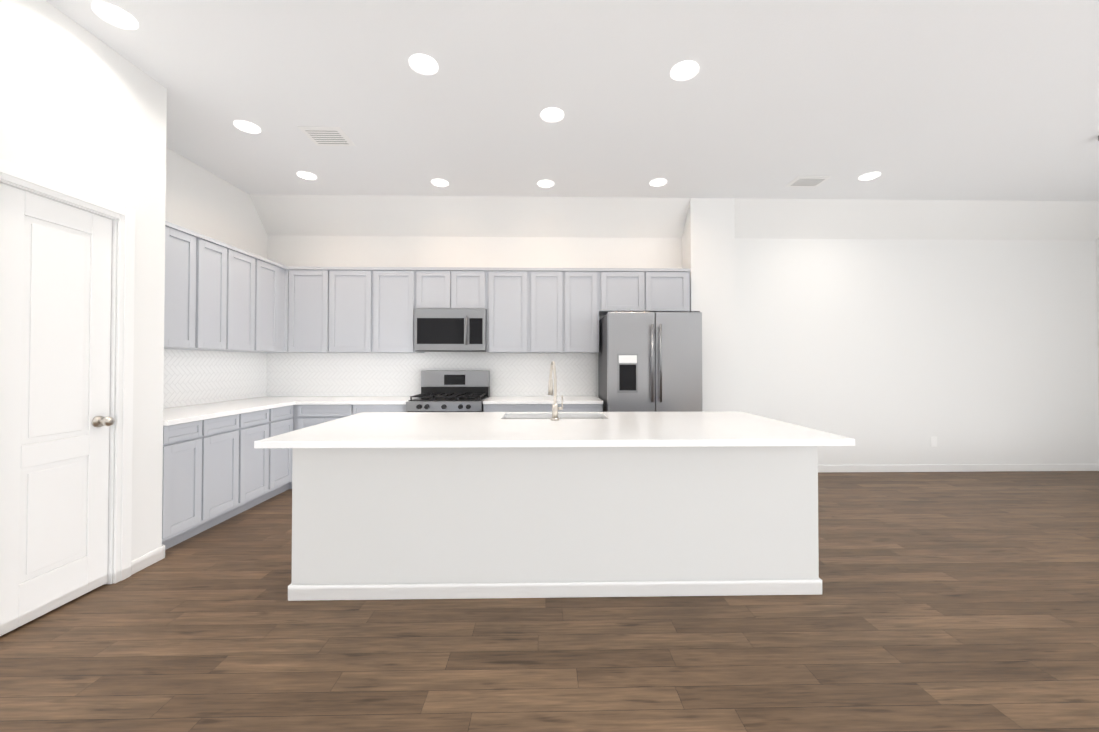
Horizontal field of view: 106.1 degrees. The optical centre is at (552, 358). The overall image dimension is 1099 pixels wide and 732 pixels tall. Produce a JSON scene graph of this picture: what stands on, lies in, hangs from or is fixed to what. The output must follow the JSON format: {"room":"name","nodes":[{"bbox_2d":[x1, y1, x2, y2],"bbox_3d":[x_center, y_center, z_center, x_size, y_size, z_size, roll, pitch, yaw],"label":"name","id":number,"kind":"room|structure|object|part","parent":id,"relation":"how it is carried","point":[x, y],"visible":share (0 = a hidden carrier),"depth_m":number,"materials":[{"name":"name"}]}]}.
{"room":"kitchen","nodes":[
{"label":"kitchen","id":0,"kind":"room"},
{"bbox_2d":[0,0,171,560],"bbox_3d":[-2.507,-0.270,-0.267,0.120,3.040,5.869,0,-1,-1],"label":"wall","id":1,"kind":"structure","parent":0,"point":[75,112],"depth_m":2.34,"materials":[{"name":"white paint"}]},
{"bbox_2d":[0,183,111,635],"bbox_3d":[-2.532,0.234,2.100,0.035,2.063,0.502,0,-1,-1],"label":"pantry door","id":2,"kind":"structure","parent":1,"relation":"in","point":[55,295],"depth_m":2.07,"materials":[{"name":"white wood"}]},
{"bbox_2d":[92,416,114,426],"bbox_3d":[-2.479,0.349,2.289,0.078,0.064,0.064,0,-1,-1],"label":"door knob","id":3,"kind":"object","parent":2,"relation":"attached to","point":[99,421],"depth_m":2.28,"materials":[{"name":"silver metal"}]},
{"bbox_2d":[0,159,134,583],"bbox_3d":[-2.544,0.195,2.100,0.140,2.166,0.690,0,-1,-1],"label":"door frame","id":4,"kind":"structure","parent":1,"relation":"attached to","point":[36,182],"depth_m":2.37,"materials":[{"name":"white wood"}]},
{"bbox_2d":[172,150,251,405],"bbox_3d":[-3.173,-0.260,0.564,0.156,3.040,7.560,0,-1,-1],"label":"wall","id":5,"kind":"structure","parent":0,"point":[204,203],"depth_m":3.85,"materials":[{"name":"white paint"}]},
{"bbox_2d":[164,221,173,348],"bbox_3d":[-2.956,-0.529,2.806,0.438,0.889,0.284,0,-1,-1],"label":"upper cabinet","id":6,"kind":"object","parent":5,"relation":"attached to","point":[169,227],"depth_m":2.96,"materials":[{"name":"grey wood"}]},
{"bbox_2d":[174,224,209,348],"bbox_3d":[-2.960,-0.526,3.036,0.438,0.889,0.436,0,-1,-1],"label":"upper cabinet","id":7,"kind":"object","parent":5,"relation":"attached to","point":[191,248],"depth_m":3.13,"materials":[{"name":"grey wood"}]},
{"bbox_2d":[166,238,237,352],"bbox_3d":[-2.967,-0.522,3.338,0.438,0.889,0.440,0,-1,-1],"label":"upper cabinet","id":8,"kind":"object","parent":5,"relation":"attached to","point":[222,299],"depth_m":3.45,"materials":[{"name":"grey wood"}]},
{"bbox_2d":[238,248,249,352],"bbox_3d":[-2.973,-0.519,3.666,0.438,0.889,0.476,0,-1,-1],"label":"upper cabinet","id":9,"kind":"object","parent":5,"relation":"attached to","point":[243,256],"depth_m":3.69,"materials":[{"name":"grey wood"}]},
{"bbox_2d":[250,253,293,352],"bbox_3d":[-2.945,-0.514,4.042,0.511,0.889,0.544,0,-1,-1],"label":"upper cabinet","id":10,"kind":"object","parent":5,"relation":"attached to","point":[271,282],"depth_m":4.07,"materials":[{"name":"grey wood"}]},
{"bbox_3d":[-0.646,-0.520,3.536,4.250,0.889,1.649,0,-1,-1],"label":"rail","id":11,"kind":"part","parent":10,"relation":"part of","materials":[{"name":"grey wood"}]},
{"bbox_2d":[0,471,1098,731],"bbox_3d":[1.664,1.293,0.846,10.200,0.060,8.560,0,-1,-1],"label":"floor","id":12,"kind":"structure","parent":0,"point":[956,603],"depth_m":1.84,"materials":[{"name":"brown wood"}]},
{"bbox_2d":[162,425,213,549],"bbox_3d":[-2.842,0.862,2.836,0.668,0.851,0.371,0,-1,-1],"label":"base cabinet","id":13,"kind":"object","parent":12,"relation":"on","point":[188,450],"depth_m":2.85,"materials":[{"name":"grey wood"}]},
{"bbox_2d":[163,397,418,424],"bbox_3d":[-2.308,0.428,3.660,1.768,0.033,1.987,0,-1,-1],"label":"countertop","id":14,"kind":"structure","parent":13,"relation":"on","point":[251,410],"depth_m":3.91,"materials":[{"name":"white stone"}]},
{"bbox_2d":[214,425,249,525],"bbox_3d":[-2.848,0.865,3.140,0.668,0.851,0.489,0,-1,-1],"label":"base cabinet","id":15,"kind":"object","parent":12,"relation":"on","point":[231,442],"depth_m":3.25,"materials":[{"name":"grey wood"}]},
{"bbox_2d":[250,425,277,507],"bbox_3d":[-2.855,0.870,3.501,0.668,0.851,0.496,0,-1,-1],"label":"base cabinet","id":16,"kind":"object","parent":12,"relation":"on","point":[263,461],"depth_m":3.62,"materials":[{"name":"grey wood"}]},
{"bbox_2d":[278,425,289,493],"bbox_3d":[-2.862,0.874,3.832,0.668,0.851,0.434,0,-1,-1],"label":"base cabinet","id":17,"kind":"object","parent":12,"relation":"on","point":[283,453],"depth_m":3.91,"materials":[{"name":"grey wood"}]},
{"bbox_2d":[386,405,405,411],"bbox_3d":[-1.738,0.880,4.356,0.596,0.851,0.608,0,-1,-1],"label":"base cabinet","id":18,"kind":"object","parent":12,"relation":"on","point":[401,408],"depth_m":4.07,"materials":[{"name":"grey wood"}]},
{"bbox_2d":[406,370,489,411],"bbox_3d":[-1.065,0.706,4.302,0.732,1.156,0.702,0,-1,-1],"label":"range","id":19,"kind":"object","parent":12,"relation":"on","point":[455,390],"visible":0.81,"depth_m":4.51,"materials":[{"name":"grey metal"}]},
{"bbox_2d":[483,405,549,411],"bbox_3d":[-0.372,0.880,4.384,0.645,0.851,0.608,0,-1,-1],"label":"base cabinet","id":20,"kind":"object","parent":12,"relation":"on","point":[486,408],"depth_m":4.09,"materials":[{"name":"grey wood"}]},
{"bbox_2d":[483,397,601,404],"bbox_3d":[-0.100,0.437,4.383,1.189,0.033,0.633,0,-1,-1],"label":"countertop","id":21,"kind":"structure","parent":20,"relation":"on","point":[491,400],"depth_m":4.10,"materials":[{"name":"white stone"}]},
{"bbox_2d":[288,449,821,600],"bbox_3d":[0.023,0.860,2.666,2.860,0.850,0.908,0,-1,-1],"label":"kitchen island","id":22,"kind":"object","parent":12,"relation":"on","point":[554,503],"depth_m":2.22,"materials":[{"name":"white paint"}]},
{"bbox_2d":[254,413,854,448],"bbox_3d":[0.019,0.416,2.558,2.882,0.034,1.158,0,-1,-1],"label":"island countertop","id":23,"kind":"structure","parent":22,"relation":"on","point":[360,430],"depth_m":2.23,"materials":[{"name":"white stone"}]},
{"bbox_2d":[548,361,561,420],"bbox_3d":[0.018,0.208,2.764,0.096,0.384,0.208,0,-1,-1],"label":"faucet","id":24,"kind":"object","parent":23,"relation":"on","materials":[{"name":"silver metal"}]},
{"bbox_2d":[550,401,602,411],"bbox_3d":[0.166,0.880,4.395,0.660,0.851,0.608,0,-1,-1],"label":"base cabinet","id":25,"kind":"object","parent":12,"relation":"on","point":[566,408],"depth_m":4.10,"materials":[{"name":"grey wood"}]},
{"bbox_2d":[598,311,701,411],"bbox_3d":[0.976,0.425,4.294,0.908,1.758,0.798,0,-1,-1],"label":"fridge","id":26,"kind":"object","parent":12,"relation":"on","point":[649,361],"visible":0.54,"depth_m":3.96,"materials":[{"name":"grey metal"}]},
{"bbox_3d":[0.717,0.141,3.948,0.197,0.367,0.006,0,-1,-1],"label":"panel","id":27,"kind":"part","parent":26,"relation":"part of","materials":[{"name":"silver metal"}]},
{"bbox_3d":[0.717,0.006,3.946,0.173,0.073,0.003,0,-1,-1],"label":"lid","id":28,"kind":"part","parent":26,"relation":"part of","materials":[{"name":"white plastic"}]},
{"bbox_3d":[0.984,0.180,3.927,0.748,1.011,0.058,0,-1,-1],"label":"handle","id":29,"kind":"part","parent":26,"relation":"part of","materials":[{"name":"silver metal"}]},
{"bbox_2d":[46,0,1098,200],"bbox_3d":[1.664,-1.817,0.883,10.200,0.080,8.560,0,-1,-1],"label":"ceiling","id":30,"kind":"structure","parent":0,"point":[993,100],"depth_m":2.75,"materials":[{"name":"white paint"}]},
{"bbox_2d":[92,2,137,29],"bbox_3d":[-2.243,-1.758,2.122,0.185,0.007,0.182,0,-1,-7],"label":"recessed light","id":31,"kind":"object","parent":30,"relation":"in","point":[112,14],"depth_m":2.12,"materials":[{"name":"white plastic"}]},
{"bbox_2d":[234,120,260,133],"bbox_3d":[-2.303,-1.746,3.116,0.182,0.007,0.188,0,-1,-7],"label":"recessed light","id":32,"kind":"object","parent":30,"relation":"in","point":[245,126],"depth_m":3.12,"materials":[{"name":"white"}]},
{"bbox_2d":[297,172,316,179],"bbox_3d":[-2.331,-1.736,3.929,0.179,0.007,0.165,0,-1,-7],"label":"recessed light","id":33,"kind":"object","parent":30,"relation":"in","point":[305,175],"depth_m":3.92,"materials":[{"name":"white plastic"}]},
{"bbox_2d":[297,126,355,145],"bbox_3d":[-1.770,-1.742,3.250,0.320,0.011,0.270,0,-1,-1],"label":"ceiling vent","id":34,"kind":"object","parent":30,"relation":"in","point":[306,130],"depth_m":3.24,"materials":[{"name":"white plastic"}]},
{"bbox_3d":[-1.770,-1.738,3.250,0.240,0.002,0.188,0,-1,-1],"label":"air vent slats","id":35,"kind":"part","parent":34,"relation":"part of","materials":[{"name":"white metal"}]},
{"bbox_2d":[409,54,437,74],"bbox_3d":[-0.770,-1.754,2.465,0.178,0.007,0.182,0,-1,-7],"label":"recessed light","id":36,"kind":"object","parent":30,"relation":"in","point":[424,65],"depth_m":2.46,"materials":[{"name":"white plastic"}]},
{"bbox_2d":[431,179,448,186],"bbox_3d":[-1.113,-1.734,4.081,0.178,0.007,0.176,0,-1,-7],"label":"recessed light","id":37,"kind":"object","parent":30,"relation":"in","point":[437,182],"depth_m":4.07,"materials":[{"name":"white"}]},
{"bbox_2d":[538,180,553,187],"bbox_3d":[-0.067,-1.734,4.104,0.166,0.007,0.176,0,-1,-7],"label":"recessed light","id":38,"kind":"object","parent":30,"relation":"in","point":[543,183],"depth_m":4.09,"materials":[{"name":"white"}]},
{"bbox_2d":[541,108,563,121],"bbox_3d":[-0.002,-1.748,2.965,0.174,0.007,0.172,0,-1,-7],"label":"recessed light","id":39,"kind":"object","parent":30,"relation":"in","point":[549,114],"depth_m":2.96,"materials":[{"name":"white plastic"}]},
{"bbox_2d":[650,179,666,185],"bbox_3d":[1.042,-1.735,4.070,0.171,0.007,0.153,0,-1,-7],"label":"recessed light","id":40,"kind":"object","parent":30,"relation":"in","point":[657,182],"depth_m":4.07,"materials":[{"name":"white"}]},
{"bbox_2d":[671,61,698,80],"bbox_3d":[0.803,-1.753,2.520,0.178,0.007,0.180,0,-1,-7],"label":"recessed light","id":41,"kind":"object","parent":30,"relation":"in","point":[685,70],"depth_m":2.51,"materials":[{"name":"white plastic"}]},
{"bbox_2d":[784,176,831,186],"bbox_3d":[2.502,-1.733,4.055,0.330,0.011,0.230,0,-1,-1],"label":"ceiling vent","id":42,"kind":"object","parent":30,"relation":"in","point":[799,178],"depth_m":4.03,"materials":[{"name":"white plastic"}]},
{"bbox_3d":[2.502,-1.728,4.055,0.250,0.002,0.148,0,-1,-1],"label":"air vent slats","id":43,"kind":"part","parent":42,"relation":"part of","materials":[{"name":"white metal"}]},
{"bbox_2d":[859,172,879,179],"bbox_3d":[3.018,-1.736,3.929,0.184,0.007,0.165,0,-1,-7],"label":"recessed light","id":44,"kind":"object","parent":30,"relation":"in","point":[869,176],"depth_m":3.93,"materials":[{"name":"white plastic"}]},
{"bbox_2d":[252,194,1098,464],"bbox_3d":[1.585,-0.211,4.696,9.840,3.040,0.494,0,-1,-1],"label":"wall","id":45,"kind":"structure","parent":0,"point":[892,332],"depth_m":4.77,"materials":[{"name":"white paint"}]},
{"bbox_2d":[294,267,333,352],"bbox_3d":[-2.534,-0.509,4.481,0.514,0.889,0.358,0,-1,-1],"label":"upper cabinet","id":46,"kind":"object","parent":45,"relation":"attached to","point":[325,344],"depth_m":4.31,"materials":[{"name":"grey wood"}]},
{"bbox_2d":[334,267,377,352],"bbox_3d":[-2.112,-0.509,4.490,0.584,0.889,0.358,0,-1,-1],"label":"upper cabinet","id":47,"kind":"object","parent":45,"relation":"attached to","point":[355,288],"depth_m":4.32,"materials":[{"name":"grey wood"}]},
{"bbox_2d":[163,349,595,407],"bbox_3d":[-1.341,-0.058,3.685,3.703,0.940,1.987,0,-1,-1],"label":"backsplash","id":48,"kind":"structure","parent":45,"relation":"attached to","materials":[{"name":"tile"}]},
{"bbox_2d":[378,267,425,352],"bbox_3d":[-1.702,-0.509,4.498,0.514,0.889,0.358,0,-1,-1],"label":"upper cabinet","id":49,"kind":"object","parent":45,"relation":"attached to","point":[397,286],"depth_m":4.33,"materials":[{"name":"grey wood"}]},
{"bbox_2d":[414,267,457,308],"bbox_3d":[-1.229,-0.737,4.511,0.433,0.433,0.358,0,-1,-1],"label":"upper cabinet","id":50,"kind":"object","parent":45,"relation":"attached to","point":[437,286],"depth_m":4.34,"materials":[{"name":"grey wood"}]},
{"bbox_2d":[414,309,486,351],"bbox_3d":[-1.070,-0.298,4.456,0.736,0.439,0.443,0,-1,-1],"label":"microwave","id":51,"kind":"object","parent":50,"relation":"attached to","point":[450,330],"visible":0.98,"depth_m":4.28,"materials":[{"name":"grey metal"}]},
{"bbox_3d":[-1.067,-0.285,4.283,0.676,0.269,0.002,0,-1,-1],"label":"glass","id":52,"kind":"part","parent":51,"relation":"part of","materials":[{"name":"black glass"}]},
{"bbox_3d":[-0.891,-0.290,4.263,0.020,0.299,0.051,0,-1,-1],"label":"handle","id":53,"kind":"part","parent":51,"relation":"part of","materials":[{"name":"silver metal"}]},
{"bbox_2d":[458,267,485,308],"bbox_3d":[-0.918,-0.736,4.517,0.433,0.433,0.358,0,-1,-1],"label":"upper cabinet","id":54,"kind":"object","parent":45,"relation":"attached to","point":[471,280],"depth_m":4.35,"materials":[{"name":"grey wood"}]},
{"bbox_2d":[486,268,529,352],"bbox_3d":[-0.478,-0.508,4.524,0.448,0.889,0.358,0,-1,-1],"label":"upper cabinet","id":55,"kind":"object","parent":45,"relation":"attached to","point":[507,289],"depth_m":4.35,"materials":[{"name":"grey wood"}]},
{"bbox_2d":[530,268,569,352],"bbox_3d":[-0.037,-0.508,4.533,0.434,0.889,0.358,0,-1,-1],"label":"upper cabinet","id":56,"kind":"object","parent":45,"relation":"attached to","point":[549,287],"depth_m":4.36,"materials":[{"name":"grey wood"}]},
{"bbox_2d":[570,268,601,352],"bbox_3d":[0.267,-0.508,4.539,0.443,0.889,0.358,0,-1,-1],"label":"upper cabinet","id":57,"kind":"object","parent":45,"relation":"attached to","point":[585,283],"depth_m":4.37,"materials":[{"name":"grey wood"}]},
{"bbox_2d":[602,268,653,314],"bbox_3d":[0.764,-0.726,4.552,0.551,0.453,0.358,0,-1,-1],"label":"upper cabinet","id":58,"kind":"object","parent":45,"relation":"attached to","point":[623,289],"depth_m":4.38,"materials":[{"name":"grey wood"}]},
{"bbox_2d":[654,268,690,311],"bbox_3d":[1.183,-0.726,4.560,0.550,0.453,0.358,0,-1,-1],"label":"upper cabinet","id":59,"kind":"object","parent":45,"relation":"attached to","point":[671,285],"depth_m":4.39,"materials":[{"name":"grey wood"}]},
{"bbox_2d":[931,437,936,446],"bbox_3d":[4.414,0.964,4.785,0.072,0.116,0.006,0,-1,-1],"label":"electrical outlet plate","id":60,"kind":"object","parent":45,"relation":"attached to","point":[932,441],"visible":1,"depth_m":4.78,"materials":[{"name":"white plastic"}]},
{"bbox_2d":[818,464,1098,471],"bbox_3d":[4.162,1.269,4.771,4.396,0.082,0.016,0,-1,-1],"label":"baseboard","id":61,"kind":"structure","parent":45,"relation":"attached to","point":[953,467],"depth_m":4.78,"materials":[{"name":"white wood"}]}
]}

